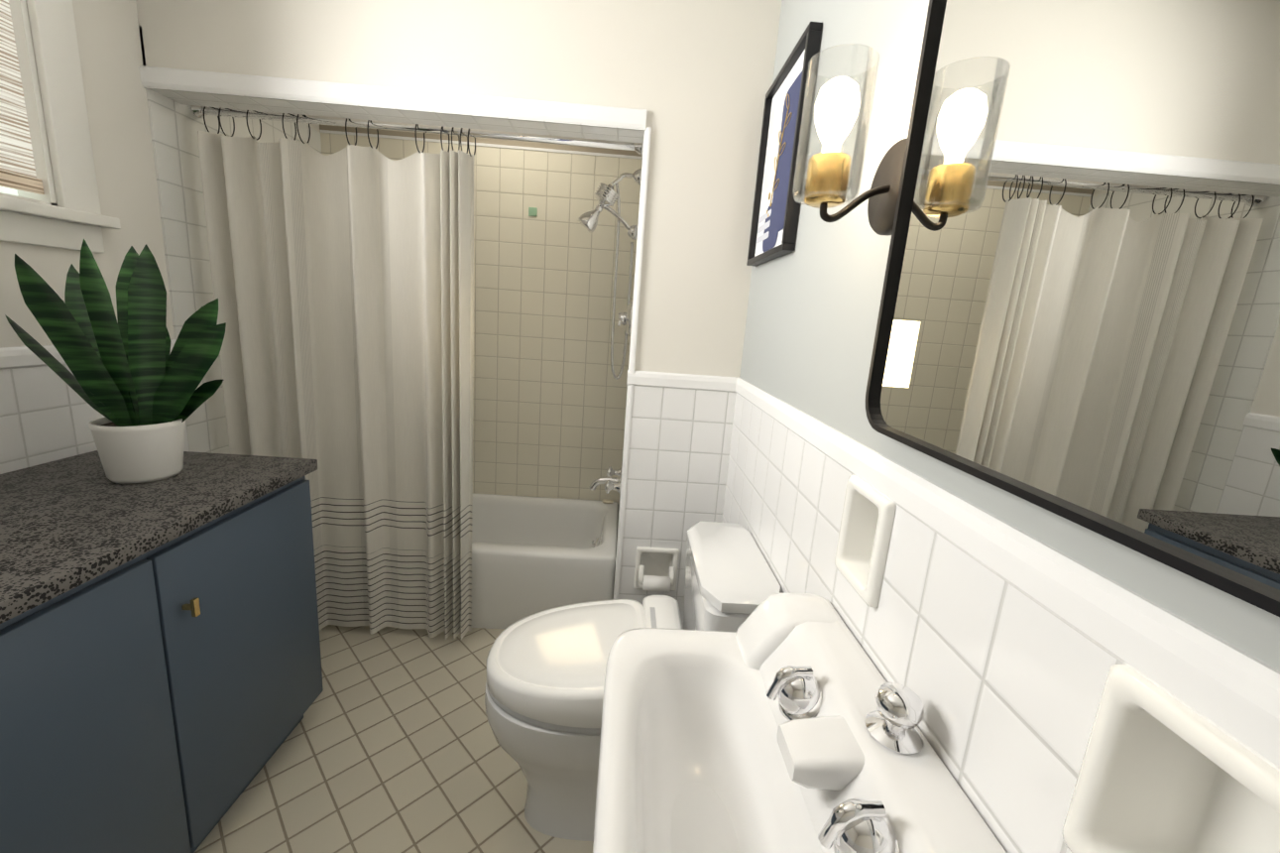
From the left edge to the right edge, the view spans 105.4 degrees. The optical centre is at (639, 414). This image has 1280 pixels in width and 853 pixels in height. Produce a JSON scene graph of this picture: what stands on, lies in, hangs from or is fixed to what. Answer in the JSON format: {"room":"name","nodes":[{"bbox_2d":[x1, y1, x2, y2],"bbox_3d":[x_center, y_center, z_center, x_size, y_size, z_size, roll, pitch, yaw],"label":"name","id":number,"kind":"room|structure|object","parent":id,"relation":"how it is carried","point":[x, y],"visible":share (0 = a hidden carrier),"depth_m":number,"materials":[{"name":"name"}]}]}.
{"room":"bathroom","nodes":[
{"label":"bathroom","id":0,"kind":"room"},
{"bbox_2d":[193,582,614,852],"bbox_3d":[-0.670,1.169,1.115,2.100,0.100,3.510,4,11,-2],"label":"floor","id":1,"kind":"structure","parent":0,"point":[390,744],"depth_m":1.44,"materials":[{"name":"tile"}]},
{"bbox_2d":[0,465,323,852],"bbox_3d":[-1.266,0.685,0.905,0.612,0.845,1.252,4,11,-2],"label":"bathroom vanity","id":2,"kind":"object","parent":1,"relation":"on","point":[161,683],"depth_m":1.01,"materials":[{"name":"blue wood"}]},
{"bbox_2d":[0,450,317,616],"bbox_3d":[-1.243,0.254,0.817,0.596,0.033,1.280,4,11,-2],"label":"countertop","id":3,"kind":"structure","parent":2,"relation":"on","point":[62,521],"depth_m":1.04,"materials":[{"name":"grey stone"}]},
{"bbox_2d":[4,238,226,483],"bbox_3d":[-1.185,-0.114,1.147,0.359,0.564,0.299,4,11,-2],"label":"snake plant","id":4,"kind":"object","parent":3,"relation":"on","point":[134,382],"visible":1,"depth_m":1.14,"materials":[{"name":"green plant"}]},
{"bbox_2d":[471,492,618,628],"bbox_3d":[-0.870,0.668,2.357,1.503,0.372,0.649,4,11,-2],"label":"bathtub","id":5,"kind":"object","parent":1,"relation":"on","point":[530,555],"visible":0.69,"depth_m":2.07,"materials":[{"name":"white ceramic"}]},
{"bbox_2d":[602,498,613,503],"bbox_3d":[-0.172,0.466,2.620,0.060,0.016,0.040,4,11,-2],"label":"soap bar","id":6,"kind":"object","parent":5,"relation":"on","point":[607,501],"visible":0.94,"depth_m":2.61,"materials":[{"name":"beige"}]},
{"bbox_2d":[484,521,781,840],"bbox_3d":[-0.059,0.723,1.320,0.700,0.780,0.416,4,11,-2],"label":"toilet","id":7,"kind":"object","parent":1,"relation":"on","point":[544,686],"visible":0.6,"depth_m":1.22,"materials":[{"name":"white ceramic"}]},
{"bbox_2d":[592,592,1006,852],"bbox_3d":[0.119,0.778,0.654,0.388,0.954,0.624,4,11,-2],"label":"sink","id":8,"kind":"object","parent":1,"relation":"on","point":[781,722],"visible":1,"depth_m":0.66,"materials":[{"name":"white ceramic"}]},
{"bbox_2d":[0,0,1279,852],"bbox_3d":[-0.577,-0.130,0.858,2.100,2.555,3.510,4,11,-2],"label":"wall","id":9,"kind":"structure","parent":0,"point":[999,631],"depth_m":1.46,"materials":[{"name":"grey paint"}]},
{"bbox_2d":[0,0,120,252],"bbox_3d":[-1.508,-0.801,0.774,0.150,0.910,1.090,4,11,-2],"label":"window","id":10,"kind":"structure","parent":9,"relation":"in","point":[73,219],"depth_m":1.24,"materials":[{"name":"white wood"}]},
{"bbox_2d":[0,0,38,194],"bbox_3d":[-1.509,-0.814,0.772,0.006,0.677,0.842,4,11,-2],"label":"window blind","id":11,"kind":"object","parent":10,"relation":"attached to","point":[16,153],"visible":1,"depth_m":1.18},
{"bbox_2d":[0,169,44,194],"bbox_3d":[-1.522,-0.499,0.834,0.010,0.035,0.842,4,11,-2],"label":"window blind","id":12,"kind":"object","parent":10,"relation":"attached to","point":[20,181],"visible":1,"depth_m":1.20,"materials":[{"name":"brown wood"}]},
{"bbox_2d":[188,105,643,155],"bbox_3d":[-0.739,-0.975,1.660,1.506,0.058,0.058,4,11,-2],"label":"curtain rod","id":13,"kind":"object","parent":9,"relation":"attached to","point":[196,111],"visible":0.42,"depth_m":1.65,"materials":[{"name":"silver metal"}]},
{"bbox_2d":[197,106,475,639],"bbox_3d":[-1.069,-0.070,1.797,0.886,1.915,0.126,4,11,-2],"label":"curtain","id":14,"kind":"object","parent":13,"relation":"hanging from","point":[343,286],"visible":0.81,"depth_m":1.76,"materials":[{"name":"fabric"}]},
{"bbox_2d":[528,207,537,216],"bbox_3d":[-0.520,-0.984,2.365,0.040,0.040,0.006,4,11,-2],"label":"wall hook","id":15,"kind":"object","parent":9,"relation":"attached to","point":[532,211],"visible":1,"depth_m":2.36,"materials":[{"name":"green plastic"}]},
{"bbox_2d":[588,465,621,493],"bbox_3d":[-0.166,0.317,2.328,0.148,0.091,0.280,4,11,-2],"label":"tub faucet","id":16,"kind":"object","parent":9,"relation":"attached to","point":[609,481],"visible":1,"depth_m":2.31,"materials":[{"name":"silver metal"}]},
{"bbox_2d":[578,168,641,379],"bbox_3d":[-0.156,-0.610,2.171,0.260,0.908,0.191,4,11,-2],"label":"shower head","id":17,"kind":"object","parent":9,"relation":"attached to","point":[607,196],"visible":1,"depth_m":2.10},
{"bbox_2d":[633,546,679,591],"bbox_3d":[0.061,0.575,1.802,0.156,0.166,0.126,4,11,-2],"label":"toilet paper holder","id":18,"kind":"object","parent":9,"relation":"attached to","point":[655,568],"visible":1,"depth_m":1.80,"materials":[{"name":"white ceramic"}]},
{"bbox_2d":[746,21,822,265],"bbox_3d":[0.378,-0.681,1.331,0.030,0.495,0.370,4,11,-2],"label":"framed art","id":19,"kind":"object","parent":9,"relation":"attached to","point":[774,219],"visible":1,"depth_m":1.30,"materials":[{"name":"black metal"}]},
{"bbox_2d":[792,43,907,235],"bbox_3d":[0.315,-0.390,0.720,0.161,0.227,0.132,4,11,-2],"label":"lamp","id":20,"kind":"object","parent":9,"relation":"attached to","point":[835,117],"visible":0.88,"depth_m":0.70,"materials":[{"name":"clear glass"}]},
{"bbox_2d":[834,474,896,607],"bbox_3d":[0.373,0.192,0.757,0.074,0.165,0.126,4,11,-2],"label":"soap dish","id":21,"kind":"object","parent":9,"relation":"attached to","point":[866,526],"visible":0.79,"depth_m":0.79,"materials":[{"name":"white ceramic"}]},
{"bbox_2d":[865,0,1279,616],"bbox_3d":[0.392,-0.371,0.360,0.030,0.913,0.610,4,11,-2],"label":"mirror","id":22,"kind":"object","parent":9,"relation":"attached to","point":[1078,321],"visible":1,"depth_m":0.39,"materials":[{"name":"black mirror"}]},
{"bbox_2d":[1061,664,1279,852],"bbox_3d":[0.383,0.279,0.322,0.074,0.165,0.126,4,11,-2],"label":"soap dish","id":23,"kind":"object","parent":9,"relation":"attached to","point":[1161,770],"visible":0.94,"depth_m":0.36,"materials":[{"name":"white ceramic"}]}
]}

